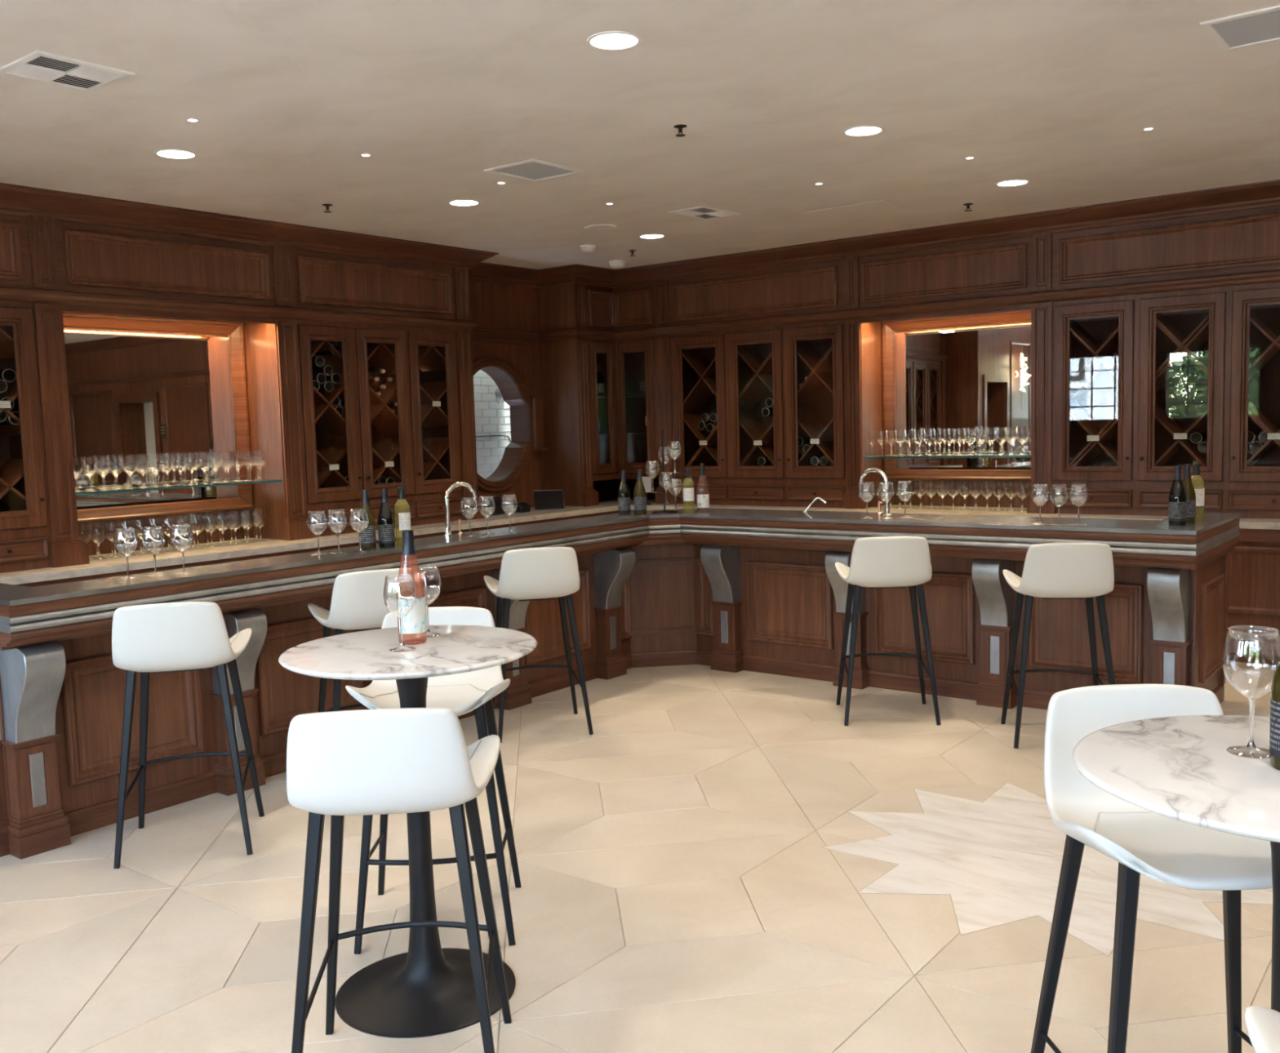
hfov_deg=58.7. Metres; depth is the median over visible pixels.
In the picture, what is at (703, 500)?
wine bottle
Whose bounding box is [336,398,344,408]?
bottle
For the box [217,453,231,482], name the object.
wine glass
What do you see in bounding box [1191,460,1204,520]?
wine bottle
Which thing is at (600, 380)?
wine bottle
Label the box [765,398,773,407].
bottle
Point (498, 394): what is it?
wall lamp
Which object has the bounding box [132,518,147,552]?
wine glass
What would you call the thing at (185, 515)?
wine glass
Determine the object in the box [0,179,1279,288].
trim
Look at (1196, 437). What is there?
bottle
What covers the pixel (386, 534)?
wine bottle
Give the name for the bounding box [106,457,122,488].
wine glass
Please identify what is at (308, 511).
bowl
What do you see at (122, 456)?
wine glass
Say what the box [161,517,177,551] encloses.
wine glass
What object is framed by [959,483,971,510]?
wine glass
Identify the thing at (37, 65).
ceiling vent
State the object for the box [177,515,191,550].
wine glass
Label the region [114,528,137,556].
bowl
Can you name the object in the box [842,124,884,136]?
recessed light
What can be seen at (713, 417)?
bottle
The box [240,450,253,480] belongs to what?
wine glass
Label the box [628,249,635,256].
sprinkler
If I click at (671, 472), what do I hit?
wine glass
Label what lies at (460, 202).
recessed light
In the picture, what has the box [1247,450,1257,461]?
bottle
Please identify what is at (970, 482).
wine glass
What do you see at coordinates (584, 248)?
smoke detector
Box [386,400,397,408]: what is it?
bottle
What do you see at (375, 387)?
bottle
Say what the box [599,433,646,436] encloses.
shelf
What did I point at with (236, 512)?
wine glass
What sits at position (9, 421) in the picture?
bottle
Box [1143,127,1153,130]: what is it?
recessed light
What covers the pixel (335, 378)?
bottle
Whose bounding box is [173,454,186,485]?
wine glass
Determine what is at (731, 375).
display cabinet
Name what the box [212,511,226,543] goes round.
wine glass
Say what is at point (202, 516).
wine glass
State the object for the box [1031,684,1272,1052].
bar stool
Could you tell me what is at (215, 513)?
wine glass
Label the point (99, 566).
countertop
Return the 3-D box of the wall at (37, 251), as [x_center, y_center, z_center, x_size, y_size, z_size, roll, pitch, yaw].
[-3.737,-0.384,6.851,0.925,3.047,10.460,2,7,38]
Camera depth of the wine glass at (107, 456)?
7.01 m
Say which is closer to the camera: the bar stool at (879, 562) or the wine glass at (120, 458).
the bar stool at (879, 562)
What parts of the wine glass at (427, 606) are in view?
stem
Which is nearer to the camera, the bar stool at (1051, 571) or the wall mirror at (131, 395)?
the bar stool at (1051, 571)
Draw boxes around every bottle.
[0,368,16,382]
[0,379,7,392]
[0,396,14,410]
[0,411,7,422]
[0,411,19,425]
[311,355,324,367]
[311,364,333,375]
[312,373,325,383]
[312,380,319,390]
[315,343,339,355]
[317,381,333,392]
[325,373,340,383]
[328,341,341,346]
[331,396,339,406]
[333,406,343,415]
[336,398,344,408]
[358,489,376,549]
[368,367,385,377]
[368,375,379,385]
[369,382,386,392]
[373,375,392,385]
[373,475,386,484]
[377,488,395,547]
[385,477,394,483]
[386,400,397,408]
[394,484,410,546]
[396,529,426,641]
[596,364,604,395]
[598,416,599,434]
[617,470,630,515]
[633,469,646,514]
[640,363,645,394]
[682,466,694,512]
[697,421,715,429]
[697,463,709,511]
[701,413,711,422]
[706,422,714,431]
[709,413,716,421]
[757,456,772,465]
[761,407,773,416]
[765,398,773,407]
[798,436,811,445]
[798,451,804,460]
[802,444,811,453]
[810,455,826,465]
[819,456,830,465]
[1168,465,1186,525]
[1182,464,1195,523]
[1190,431,1207,443]
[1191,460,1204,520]
[1198,441,1206,453]
[1247,431,1259,443]
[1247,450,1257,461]
[1249,440,1265,452]
[1257,431,1268,442]
[1269,657,1279,770]
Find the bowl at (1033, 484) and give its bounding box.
[1031,484,1048,505]
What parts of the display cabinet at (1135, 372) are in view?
drawer, door, drawer, door, drawer, door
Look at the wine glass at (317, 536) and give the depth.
5.55 m
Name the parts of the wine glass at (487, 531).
stem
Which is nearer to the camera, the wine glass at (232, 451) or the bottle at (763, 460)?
the wine glass at (232, 451)
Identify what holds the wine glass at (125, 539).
on the countertop at (99, 566)
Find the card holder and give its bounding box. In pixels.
[641,476,651,504]
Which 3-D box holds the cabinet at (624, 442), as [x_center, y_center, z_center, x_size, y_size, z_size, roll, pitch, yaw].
[-0.229,-0.980,10.630,0.895,1.522,0.940,2,7,38]
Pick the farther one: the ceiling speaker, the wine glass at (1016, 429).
the wine glass at (1016, 429)
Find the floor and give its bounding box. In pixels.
[0,661,1276,1052]
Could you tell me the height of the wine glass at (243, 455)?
0.204 m
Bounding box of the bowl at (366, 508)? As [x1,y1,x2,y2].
[349,508,368,533]
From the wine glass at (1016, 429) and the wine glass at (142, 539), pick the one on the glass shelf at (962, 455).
the wine glass at (1016, 429)
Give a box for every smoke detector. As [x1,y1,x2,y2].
[580,244,595,253]
[608,260,626,267]
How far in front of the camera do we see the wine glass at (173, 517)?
7.45 m
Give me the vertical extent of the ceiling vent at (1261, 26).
0.028 m
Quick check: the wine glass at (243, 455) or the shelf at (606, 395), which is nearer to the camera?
the wine glass at (243, 455)
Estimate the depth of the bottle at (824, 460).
9.47 m
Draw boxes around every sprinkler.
[322,204,332,213]
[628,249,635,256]
[673,124,686,137]
[963,203,973,211]
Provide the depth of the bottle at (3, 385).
6.45 m
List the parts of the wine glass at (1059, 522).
stem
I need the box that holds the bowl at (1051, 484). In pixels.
[1049,484,1068,506]
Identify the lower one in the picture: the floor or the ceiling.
the floor
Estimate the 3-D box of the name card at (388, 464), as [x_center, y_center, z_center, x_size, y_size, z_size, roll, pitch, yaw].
[-1.891,-0.471,8.600,0.002,0.040,0.084,2,7,38]
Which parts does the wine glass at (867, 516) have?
stem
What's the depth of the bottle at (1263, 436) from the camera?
7.47 m
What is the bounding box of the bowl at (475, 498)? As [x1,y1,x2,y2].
[460,497,477,518]
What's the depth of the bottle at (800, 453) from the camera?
9.60 m
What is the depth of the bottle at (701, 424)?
10.19 m
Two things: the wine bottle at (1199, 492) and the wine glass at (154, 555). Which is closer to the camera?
the wine glass at (154, 555)
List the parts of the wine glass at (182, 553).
stem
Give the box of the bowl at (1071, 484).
[1069,484,1088,506]
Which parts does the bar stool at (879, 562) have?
leg, rail, leg, seat frame, leg, rail, leg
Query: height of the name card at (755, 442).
0.040 m
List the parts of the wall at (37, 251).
frieze panel, frieze panel, frieze panel, recess rail, recess panel, corner panel, frieze panel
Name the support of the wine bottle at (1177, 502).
on the bar counter at (733, 590)
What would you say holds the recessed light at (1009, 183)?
in the ceiling
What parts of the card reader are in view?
lid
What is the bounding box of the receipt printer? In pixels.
[482,496,506,515]
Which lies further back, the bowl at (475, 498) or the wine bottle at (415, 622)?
the bowl at (475, 498)
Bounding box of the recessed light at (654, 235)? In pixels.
[638,233,665,239]
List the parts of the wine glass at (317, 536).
stem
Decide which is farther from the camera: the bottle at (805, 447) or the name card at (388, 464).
the bottle at (805, 447)
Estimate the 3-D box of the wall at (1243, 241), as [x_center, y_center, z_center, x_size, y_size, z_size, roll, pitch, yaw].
[3.639,-0.706,8.094,11.000,3.047,0.700,2,7,38]
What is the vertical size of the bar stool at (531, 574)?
1.026 m
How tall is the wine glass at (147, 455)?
0.204 m
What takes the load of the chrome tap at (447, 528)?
on the bar counter at (733, 590)
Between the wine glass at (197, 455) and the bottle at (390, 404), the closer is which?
the wine glass at (197, 455)
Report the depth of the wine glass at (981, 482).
8.67 m
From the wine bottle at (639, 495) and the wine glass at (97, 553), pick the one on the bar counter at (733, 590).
the wine bottle at (639, 495)
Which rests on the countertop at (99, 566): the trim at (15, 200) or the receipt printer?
the receipt printer
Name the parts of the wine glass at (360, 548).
stem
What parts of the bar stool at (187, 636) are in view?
leg, rail, leg, seat frame, leg, leg, rail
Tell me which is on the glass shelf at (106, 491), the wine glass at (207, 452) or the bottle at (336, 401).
the wine glass at (207, 452)
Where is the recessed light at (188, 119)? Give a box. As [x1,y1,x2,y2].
[186,118,198,121]
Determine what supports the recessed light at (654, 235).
in the ceiling
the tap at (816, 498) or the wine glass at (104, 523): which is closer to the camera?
the wine glass at (104, 523)
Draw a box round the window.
[472,355,547,493]
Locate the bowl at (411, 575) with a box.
[383,574,416,617]
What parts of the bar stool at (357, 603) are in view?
leg, leg, seat frame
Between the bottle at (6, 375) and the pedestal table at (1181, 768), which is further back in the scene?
the bottle at (6, 375)
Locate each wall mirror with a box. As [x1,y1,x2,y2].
[62,311,253,524]
[881,309,1031,481]
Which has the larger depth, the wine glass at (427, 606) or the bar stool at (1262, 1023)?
the wine glass at (427, 606)
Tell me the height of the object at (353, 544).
0.874 m
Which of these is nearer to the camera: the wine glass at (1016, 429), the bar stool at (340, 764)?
the bar stool at (340, 764)
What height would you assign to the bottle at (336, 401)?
0.076 m
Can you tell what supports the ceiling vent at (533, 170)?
in the ceiling
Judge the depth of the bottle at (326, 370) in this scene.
8.19 m
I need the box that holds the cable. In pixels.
[475,435,511,442]
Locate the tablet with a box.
[533,489,564,509]
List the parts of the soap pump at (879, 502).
stem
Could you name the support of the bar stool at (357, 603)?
on the floor
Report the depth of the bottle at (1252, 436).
7.52 m
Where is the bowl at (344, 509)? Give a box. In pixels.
[327,509,346,533]
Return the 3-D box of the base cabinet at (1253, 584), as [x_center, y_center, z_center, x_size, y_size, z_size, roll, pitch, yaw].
[4.197,0.429,7.433,0.725,0.874,0.555,2,7,38]
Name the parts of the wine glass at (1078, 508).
stem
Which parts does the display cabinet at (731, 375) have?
door, drawer, door, drawer, door, drawer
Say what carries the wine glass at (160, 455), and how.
on the glass shelf at (106, 491)
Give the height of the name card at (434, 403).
0.040 m
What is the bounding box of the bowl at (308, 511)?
[306,511,327,534]
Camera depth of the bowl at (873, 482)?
6.66 m
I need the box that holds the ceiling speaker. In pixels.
[584,224,616,231]
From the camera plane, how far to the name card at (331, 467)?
8.20 m
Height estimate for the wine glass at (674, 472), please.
0.208 m
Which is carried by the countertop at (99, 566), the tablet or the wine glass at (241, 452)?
the tablet
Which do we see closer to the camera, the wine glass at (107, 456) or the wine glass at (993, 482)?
the wine glass at (107, 456)
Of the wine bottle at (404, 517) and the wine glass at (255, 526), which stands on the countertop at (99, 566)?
the wine glass at (255, 526)
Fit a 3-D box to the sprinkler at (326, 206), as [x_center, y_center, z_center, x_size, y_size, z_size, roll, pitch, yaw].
[-1.925,-1.958,7.019,0.064,0.047,0.062,2,7,38]
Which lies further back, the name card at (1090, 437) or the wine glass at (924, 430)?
the wine glass at (924, 430)
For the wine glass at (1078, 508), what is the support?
on the bar counter at (733, 590)
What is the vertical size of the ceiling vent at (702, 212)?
0.029 m
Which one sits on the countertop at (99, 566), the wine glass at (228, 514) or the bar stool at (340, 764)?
the wine glass at (228, 514)
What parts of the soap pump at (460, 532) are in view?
stem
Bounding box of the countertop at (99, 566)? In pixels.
[0,498,1279,584]
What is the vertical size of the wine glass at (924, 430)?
0.204 m
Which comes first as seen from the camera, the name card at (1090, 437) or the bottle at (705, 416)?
the name card at (1090, 437)
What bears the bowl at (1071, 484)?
on the wine glass at (1078, 508)
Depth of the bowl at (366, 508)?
5.60 m
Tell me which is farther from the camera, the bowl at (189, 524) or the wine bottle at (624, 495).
the wine bottle at (624, 495)
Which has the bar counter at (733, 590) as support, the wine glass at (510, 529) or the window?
the wine glass at (510, 529)
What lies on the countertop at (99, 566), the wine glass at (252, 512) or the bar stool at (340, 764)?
the wine glass at (252, 512)
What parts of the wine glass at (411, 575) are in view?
stem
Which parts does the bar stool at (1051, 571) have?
leg, rail, leg, seat frame, leg, rail, leg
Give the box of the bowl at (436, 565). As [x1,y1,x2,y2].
[409,564,441,605]
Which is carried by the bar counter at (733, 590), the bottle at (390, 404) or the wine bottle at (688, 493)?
the wine bottle at (688, 493)
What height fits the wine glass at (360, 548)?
0.212 m
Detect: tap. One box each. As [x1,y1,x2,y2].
[443,481,478,536]
[803,497,826,512]
[857,467,891,516]
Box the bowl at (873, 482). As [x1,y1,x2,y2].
[858,482,875,502]
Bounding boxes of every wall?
[0,213,614,568]
[473,369,511,478]
[612,205,1279,514]
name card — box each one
[0,400,10,408]
[328,464,339,470]
[385,461,394,466]
[432,401,440,406]
[698,440,706,444]
[753,440,762,444]
[810,439,819,444]
[1087,435,1099,440]
[1173,433,1186,439]
[1267,433,1279,439]
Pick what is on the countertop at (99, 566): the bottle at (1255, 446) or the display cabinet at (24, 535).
the display cabinet at (24, 535)
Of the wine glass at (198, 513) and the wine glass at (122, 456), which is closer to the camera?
the wine glass at (122, 456)
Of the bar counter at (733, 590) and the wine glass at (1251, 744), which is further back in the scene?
the bar counter at (733, 590)
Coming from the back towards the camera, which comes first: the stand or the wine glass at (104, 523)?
the stand
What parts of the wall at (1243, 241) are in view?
frieze panel, frieze panel, frieze panel, frieze panel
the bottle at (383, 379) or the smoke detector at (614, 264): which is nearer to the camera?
the bottle at (383, 379)
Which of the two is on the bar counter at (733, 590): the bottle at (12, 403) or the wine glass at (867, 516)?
the wine glass at (867, 516)
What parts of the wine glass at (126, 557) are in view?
stem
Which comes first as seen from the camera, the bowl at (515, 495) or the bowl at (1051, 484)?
the bowl at (1051, 484)
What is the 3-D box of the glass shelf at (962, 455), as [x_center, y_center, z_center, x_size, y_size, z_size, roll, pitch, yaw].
[2.439,-0.550,8.900,1.351,0.016,0.346,2,7,38]
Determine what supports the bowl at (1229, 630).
on the wine glass at (1251, 744)
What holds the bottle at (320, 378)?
in the display cabinet at (421, 439)
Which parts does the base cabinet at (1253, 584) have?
rail, door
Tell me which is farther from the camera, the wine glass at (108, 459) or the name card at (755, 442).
the name card at (755, 442)
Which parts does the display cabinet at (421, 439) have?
door, drawer, door, drawer, door, drawer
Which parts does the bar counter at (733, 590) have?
raised panel, raised panel, raised panel, raised panel, moulding, moulding, raised panel, dado rail, dado rail, raised panel, raised panel, raised panel, raised panel, raised panel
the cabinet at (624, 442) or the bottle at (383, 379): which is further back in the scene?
the cabinet at (624, 442)
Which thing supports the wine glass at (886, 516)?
on the bar counter at (733, 590)
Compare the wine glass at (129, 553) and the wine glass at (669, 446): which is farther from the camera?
the wine glass at (669, 446)
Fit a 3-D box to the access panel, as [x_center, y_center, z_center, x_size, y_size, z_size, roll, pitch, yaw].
[1.446,-2.136,7.694,0.610,0.004,0.360,2,7,38]
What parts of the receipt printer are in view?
lid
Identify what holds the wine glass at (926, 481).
on the countertop at (99, 566)
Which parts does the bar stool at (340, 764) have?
leg, rail, leg, leg, leg, rail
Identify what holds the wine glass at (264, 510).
on the countertop at (99, 566)
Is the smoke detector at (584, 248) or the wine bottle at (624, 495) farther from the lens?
the smoke detector at (584, 248)
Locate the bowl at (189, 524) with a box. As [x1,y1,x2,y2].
[169,524,193,552]
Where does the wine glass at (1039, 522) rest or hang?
on the bar counter at (733, 590)
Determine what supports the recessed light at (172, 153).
in the ceiling
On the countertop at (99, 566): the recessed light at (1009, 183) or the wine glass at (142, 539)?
the wine glass at (142, 539)
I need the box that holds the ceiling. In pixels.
[0,0,1279,269]
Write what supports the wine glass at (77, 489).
on the glass shelf at (106, 491)
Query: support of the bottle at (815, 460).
in the display cabinet at (731, 375)
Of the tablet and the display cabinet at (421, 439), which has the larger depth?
the tablet
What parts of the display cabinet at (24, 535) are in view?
drawer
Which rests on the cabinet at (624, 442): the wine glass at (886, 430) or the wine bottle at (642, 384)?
the wine bottle at (642, 384)
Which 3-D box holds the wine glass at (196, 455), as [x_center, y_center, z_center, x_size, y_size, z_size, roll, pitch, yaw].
[-2.942,-0.379,7.470,0.083,0.204,0.082,2,7,38]
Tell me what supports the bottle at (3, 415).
in the display cabinet at (24, 535)
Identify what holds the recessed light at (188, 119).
in the ceiling
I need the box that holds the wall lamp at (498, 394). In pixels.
[495,387,502,403]
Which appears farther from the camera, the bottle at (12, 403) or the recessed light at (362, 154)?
the bottle at (12, 403)
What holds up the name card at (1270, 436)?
attached to the display cabinet at (1135, 372)
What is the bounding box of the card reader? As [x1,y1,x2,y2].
[513,502,530,512]
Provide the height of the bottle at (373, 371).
0.074 m
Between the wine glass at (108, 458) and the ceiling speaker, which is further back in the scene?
the ceiling speaker
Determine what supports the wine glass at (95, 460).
on the glass shelf at (106, 491)
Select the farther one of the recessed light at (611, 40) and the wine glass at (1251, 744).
the recessed light at (611, 40)
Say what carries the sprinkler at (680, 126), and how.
attached to the ceiling
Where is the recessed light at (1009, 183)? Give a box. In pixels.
[995,178,1029,186]
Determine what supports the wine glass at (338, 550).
on the bar counter at (733, 590)
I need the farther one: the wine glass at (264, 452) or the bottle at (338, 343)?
the bottle at (338, 343)
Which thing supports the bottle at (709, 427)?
in the display cabinet at (731, 375)
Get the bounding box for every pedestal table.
[278,625,537,1038]
[1071,715,1279,1012]
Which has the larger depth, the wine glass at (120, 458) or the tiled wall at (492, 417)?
the tiled wall at (492, 417)
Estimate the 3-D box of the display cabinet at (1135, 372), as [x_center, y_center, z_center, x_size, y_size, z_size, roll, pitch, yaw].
[3.763,-0.842,7.829,1.710,1.522,0.441,2,7,38]
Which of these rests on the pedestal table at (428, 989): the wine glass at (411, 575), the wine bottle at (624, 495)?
the wine glass at (411, 575)
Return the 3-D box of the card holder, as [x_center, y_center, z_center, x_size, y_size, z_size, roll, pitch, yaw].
[0.059,-0.327,10.360,0.082,0.252,0.079,2,7,38]
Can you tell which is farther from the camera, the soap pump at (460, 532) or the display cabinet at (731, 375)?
the display cabinet at (731, 375)
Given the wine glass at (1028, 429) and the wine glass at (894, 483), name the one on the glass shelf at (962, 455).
the wine glass at (1028, 429)
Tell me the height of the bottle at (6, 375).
0.076 m
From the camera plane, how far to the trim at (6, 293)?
8.11 m
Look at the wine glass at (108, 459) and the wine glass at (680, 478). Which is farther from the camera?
the wine glass at (680, 478)
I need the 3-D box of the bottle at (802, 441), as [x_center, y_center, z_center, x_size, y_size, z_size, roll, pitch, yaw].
[1.430,-0.730,9.709,0.076,0.076,0.305,2,7,38]
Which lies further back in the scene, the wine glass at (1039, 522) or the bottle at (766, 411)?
the bottle at (766, 411)
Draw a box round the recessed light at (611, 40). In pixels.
[586,31,641,50]
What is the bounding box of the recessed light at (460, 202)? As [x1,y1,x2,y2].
[447,199,479,206]
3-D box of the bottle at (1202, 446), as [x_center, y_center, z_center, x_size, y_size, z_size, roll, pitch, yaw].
[3.898,-0.548,7.807,0.076,0.076,0.305,2,7,38]
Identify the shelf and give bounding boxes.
[75,479,282,495]
[597,393,645,398]
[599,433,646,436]
[863,453,1031,458]
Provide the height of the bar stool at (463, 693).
1.026 m
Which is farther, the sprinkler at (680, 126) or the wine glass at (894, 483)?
the wine glass at (894, 483)
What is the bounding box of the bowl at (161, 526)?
[141,525,164,554]
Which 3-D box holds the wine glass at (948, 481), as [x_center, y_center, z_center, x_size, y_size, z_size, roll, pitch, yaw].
[2.429,-0.242,8.837,0.091,0.222,0.089,2,7,38]
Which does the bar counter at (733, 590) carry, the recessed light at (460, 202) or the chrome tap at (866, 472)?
the chrome tap at (866, 472)
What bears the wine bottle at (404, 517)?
on the bar counter at (733, 590)
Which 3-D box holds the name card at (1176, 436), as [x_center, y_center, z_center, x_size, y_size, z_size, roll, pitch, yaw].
[3.668,-0.613,7.734,0.084,0.040,0.002,2,7,38]
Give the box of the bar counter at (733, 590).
[0,507,1239,859]
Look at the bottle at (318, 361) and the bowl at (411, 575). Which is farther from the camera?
the bottle at (318, 361)
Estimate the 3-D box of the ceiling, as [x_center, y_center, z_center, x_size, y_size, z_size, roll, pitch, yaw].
[0.472,-1.847,3.943,11.000,0.150,11.300,2,7,38]
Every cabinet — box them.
[0,300,49,573]
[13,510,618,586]
[296,319,462,537]
[587,336,658,500]
[671,320,847,507]
[1053,281,1279,519]
[1225,528,1279,665]
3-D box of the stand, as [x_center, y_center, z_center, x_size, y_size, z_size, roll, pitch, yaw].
[0.174,-0.368,7.533,0.201,0.552,0.187,2,7,38]
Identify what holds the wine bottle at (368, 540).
on the bar counter at (733, 590)
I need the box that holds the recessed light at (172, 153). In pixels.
[154,148,197,159]
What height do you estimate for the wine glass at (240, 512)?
0.222 m
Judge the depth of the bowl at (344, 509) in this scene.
5.59 m
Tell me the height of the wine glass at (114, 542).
0.222 m
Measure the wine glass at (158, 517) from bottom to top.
0.222 m
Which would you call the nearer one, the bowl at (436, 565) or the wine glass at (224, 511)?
the bowl at (436, 565)
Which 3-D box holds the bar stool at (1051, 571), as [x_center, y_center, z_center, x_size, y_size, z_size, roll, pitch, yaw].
[2.123,0.565,5.759,0.527,1.026,0.533,-1,5,10]
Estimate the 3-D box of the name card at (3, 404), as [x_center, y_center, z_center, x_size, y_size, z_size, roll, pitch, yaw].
[-3.582,-0.686,6.404,0.002,0.040,0.084,2,7,38]
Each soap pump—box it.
[457,519,462,534]
[877,500,883,515]
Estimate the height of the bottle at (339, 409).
0.076 m
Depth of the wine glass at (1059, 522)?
5.97 m
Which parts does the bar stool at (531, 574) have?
leg, leg, seat frame, leg, rail, leg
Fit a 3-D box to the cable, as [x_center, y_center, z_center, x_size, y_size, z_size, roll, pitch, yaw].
[-1.707,-0.847,11.196,0.012,0.080,1.255,2,7,38]
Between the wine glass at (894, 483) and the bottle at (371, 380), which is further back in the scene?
the wine glass at (894, 483)
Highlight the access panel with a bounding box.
[801,200,907,219]
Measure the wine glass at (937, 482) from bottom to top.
0.222 m
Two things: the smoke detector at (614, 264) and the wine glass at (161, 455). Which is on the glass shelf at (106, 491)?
the wine glass at (161, 455)
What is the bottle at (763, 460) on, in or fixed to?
in the display cabinet at (731, 375)
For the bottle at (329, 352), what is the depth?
8.25 m
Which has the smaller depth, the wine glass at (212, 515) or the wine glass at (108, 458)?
the wine glass at (108, 458)
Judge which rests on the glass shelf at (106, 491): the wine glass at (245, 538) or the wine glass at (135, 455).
the wine glass at (135, 455)
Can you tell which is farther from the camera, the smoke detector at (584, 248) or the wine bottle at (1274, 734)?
the smoke detector at (584, 248)
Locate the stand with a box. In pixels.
[652,429,680,513]
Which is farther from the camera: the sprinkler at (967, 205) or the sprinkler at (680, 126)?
the sprinkler at (967, 205)
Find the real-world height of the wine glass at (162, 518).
0.222 m
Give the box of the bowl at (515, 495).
[501,494,517,515]
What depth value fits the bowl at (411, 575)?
3.22 m
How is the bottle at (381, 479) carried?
in the display cabinet at (421, 439)
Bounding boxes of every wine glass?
[74,457,84,492]
[80,459,96,491]
[88,522,104,557]
[89,523,106,559]
[94,456,110,489]
[95,457,111,490]
[102,522,119,555]
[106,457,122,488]
[106,522,122,557]
[108,458,123,489]
[114,528,137,579]
[116,520,133,554]
[120,520,135,555]
[121,456,136,488]
[122,455,137,488]
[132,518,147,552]
[134,520,150,554]
[135,455,150,488]
[141,525,164,577]
[145,516,160,551]
[146,454,160,486]
[148,455,163,487]
[148,518,164,552]
[160,454,173,486]
[160,517,175,550]
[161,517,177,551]
[169,524,193,574]
[172,515,187,548]
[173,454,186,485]
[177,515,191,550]
[183,454,197,484]
[184,455,198,484]
[186,513,200,546]
[189,515,204,548]
[195,452,209,483]
[196,456,210,484]
[199,515,213,545]
[203,512,217,546]
[207,453,220,483]
[208,452,222,483]
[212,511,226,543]
[214,514,229,545]
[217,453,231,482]
[220,451,234,482]
[223,511,237,542]
[227,511,242,544]
[229,452,242,481]
[231,454,244,481]
[236,509,251,541]
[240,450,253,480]
[240,511,253,542]
[243,452,256,480]
[248,508,262,540]
[252,510,266,541]
[253,452,266,480]
[306,511,327,555]
[327,509,346,553]
[349,508,368,552]
[383,574,416,652]
[409,564,441,637]
[460,497,477,536]
[478,496,494,534]
[501,494,517,532]
[645,461,659,493]
[657,446,671,478]
[658,471,672,504]
[667,441,681,473]
[668,478,682,510]
[858,482,875,519]
[877,481,893,519]
[885,430,897,456]
[893,483,905,508]
[897,481,912,518]
[904,483,915,508]
[914,430,925,455]
[924,480,937,509]
[936,481,948,507]
[946,480,959,509]
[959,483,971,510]
[968,481,981,508]
[980,482,993,510]
[992,481,1005,511]
[995,431,1007,455]
[1005,429,1017,455]
[1015,480,1028,510]
[1017,429,1028,455]
[1031,484,1048,524]
[1049,484,1068,524]
[1069,484,1088,524]
[1222,625,1279,759]
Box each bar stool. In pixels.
[111,601,264,868]
[286,707,511,1052]
[307,568,422,712]
[345,606,521,954]
[483,546,593,742]
[835,536,940,725]
[1000,542,1115,748]
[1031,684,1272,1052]
[1244,1005,1279,1052]
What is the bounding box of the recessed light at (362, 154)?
[360,153,370,156]
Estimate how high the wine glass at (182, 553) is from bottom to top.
0.212 m
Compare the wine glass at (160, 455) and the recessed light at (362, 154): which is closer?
the recessed light at (362, 154)
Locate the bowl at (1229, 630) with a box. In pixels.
[1222,625,1279,699]
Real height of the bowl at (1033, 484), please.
0.119 m
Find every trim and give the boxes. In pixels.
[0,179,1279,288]
[0,269,1279,341]
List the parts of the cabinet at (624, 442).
frame, door, door, frame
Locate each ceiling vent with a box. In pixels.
[0,50,135,93]
[484,158,583,182]
[667,205,740,220]
[1200,4,1279,51]
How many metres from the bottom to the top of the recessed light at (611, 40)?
0.015 m
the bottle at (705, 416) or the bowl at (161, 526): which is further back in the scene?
the bottle at (705, 416)
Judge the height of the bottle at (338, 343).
0.076 m
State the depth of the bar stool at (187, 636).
4.41 m
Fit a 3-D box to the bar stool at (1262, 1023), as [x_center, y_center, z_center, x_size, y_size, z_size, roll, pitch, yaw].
[1.041,0.992,1.362,0.527,1.026,0.533,0,5,13]
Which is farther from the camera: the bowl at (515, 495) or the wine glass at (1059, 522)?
the bowl at (515, 495)
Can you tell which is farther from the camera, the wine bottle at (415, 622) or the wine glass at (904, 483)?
the wine glass at (904, 483)
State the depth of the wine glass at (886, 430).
9.08 m
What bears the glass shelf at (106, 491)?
attached to the wall at (37, 251)
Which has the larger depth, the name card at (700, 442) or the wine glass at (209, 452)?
the name card at (700, 442)
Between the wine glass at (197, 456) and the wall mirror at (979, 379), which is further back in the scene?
the wall mirror at (979, 379)
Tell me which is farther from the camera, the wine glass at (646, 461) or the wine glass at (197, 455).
the wine glass at (646, 461)
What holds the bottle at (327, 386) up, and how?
in the display cabinet at (421, 439)
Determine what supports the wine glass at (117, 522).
on the countertop at (99, 566)
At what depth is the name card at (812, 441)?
9.45 m
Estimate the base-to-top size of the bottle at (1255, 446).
0.076 m
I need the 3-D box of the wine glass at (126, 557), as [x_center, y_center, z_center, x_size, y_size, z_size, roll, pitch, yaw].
[-2.168,0.114,4.813,0.092,0.212,0.092,-6,7,-42]
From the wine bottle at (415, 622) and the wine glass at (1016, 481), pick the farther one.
the wine glass at (1016, 481)
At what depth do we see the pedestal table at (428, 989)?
3.28 m
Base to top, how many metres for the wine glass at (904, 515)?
0.212 m
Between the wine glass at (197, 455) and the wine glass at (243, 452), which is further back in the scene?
the wine glass at (243, 452)
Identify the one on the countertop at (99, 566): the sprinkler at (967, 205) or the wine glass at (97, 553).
the wine glass at (97, 553)
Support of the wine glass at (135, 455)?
on the glass shelf at (106, 491)
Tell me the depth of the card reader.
9.81 m

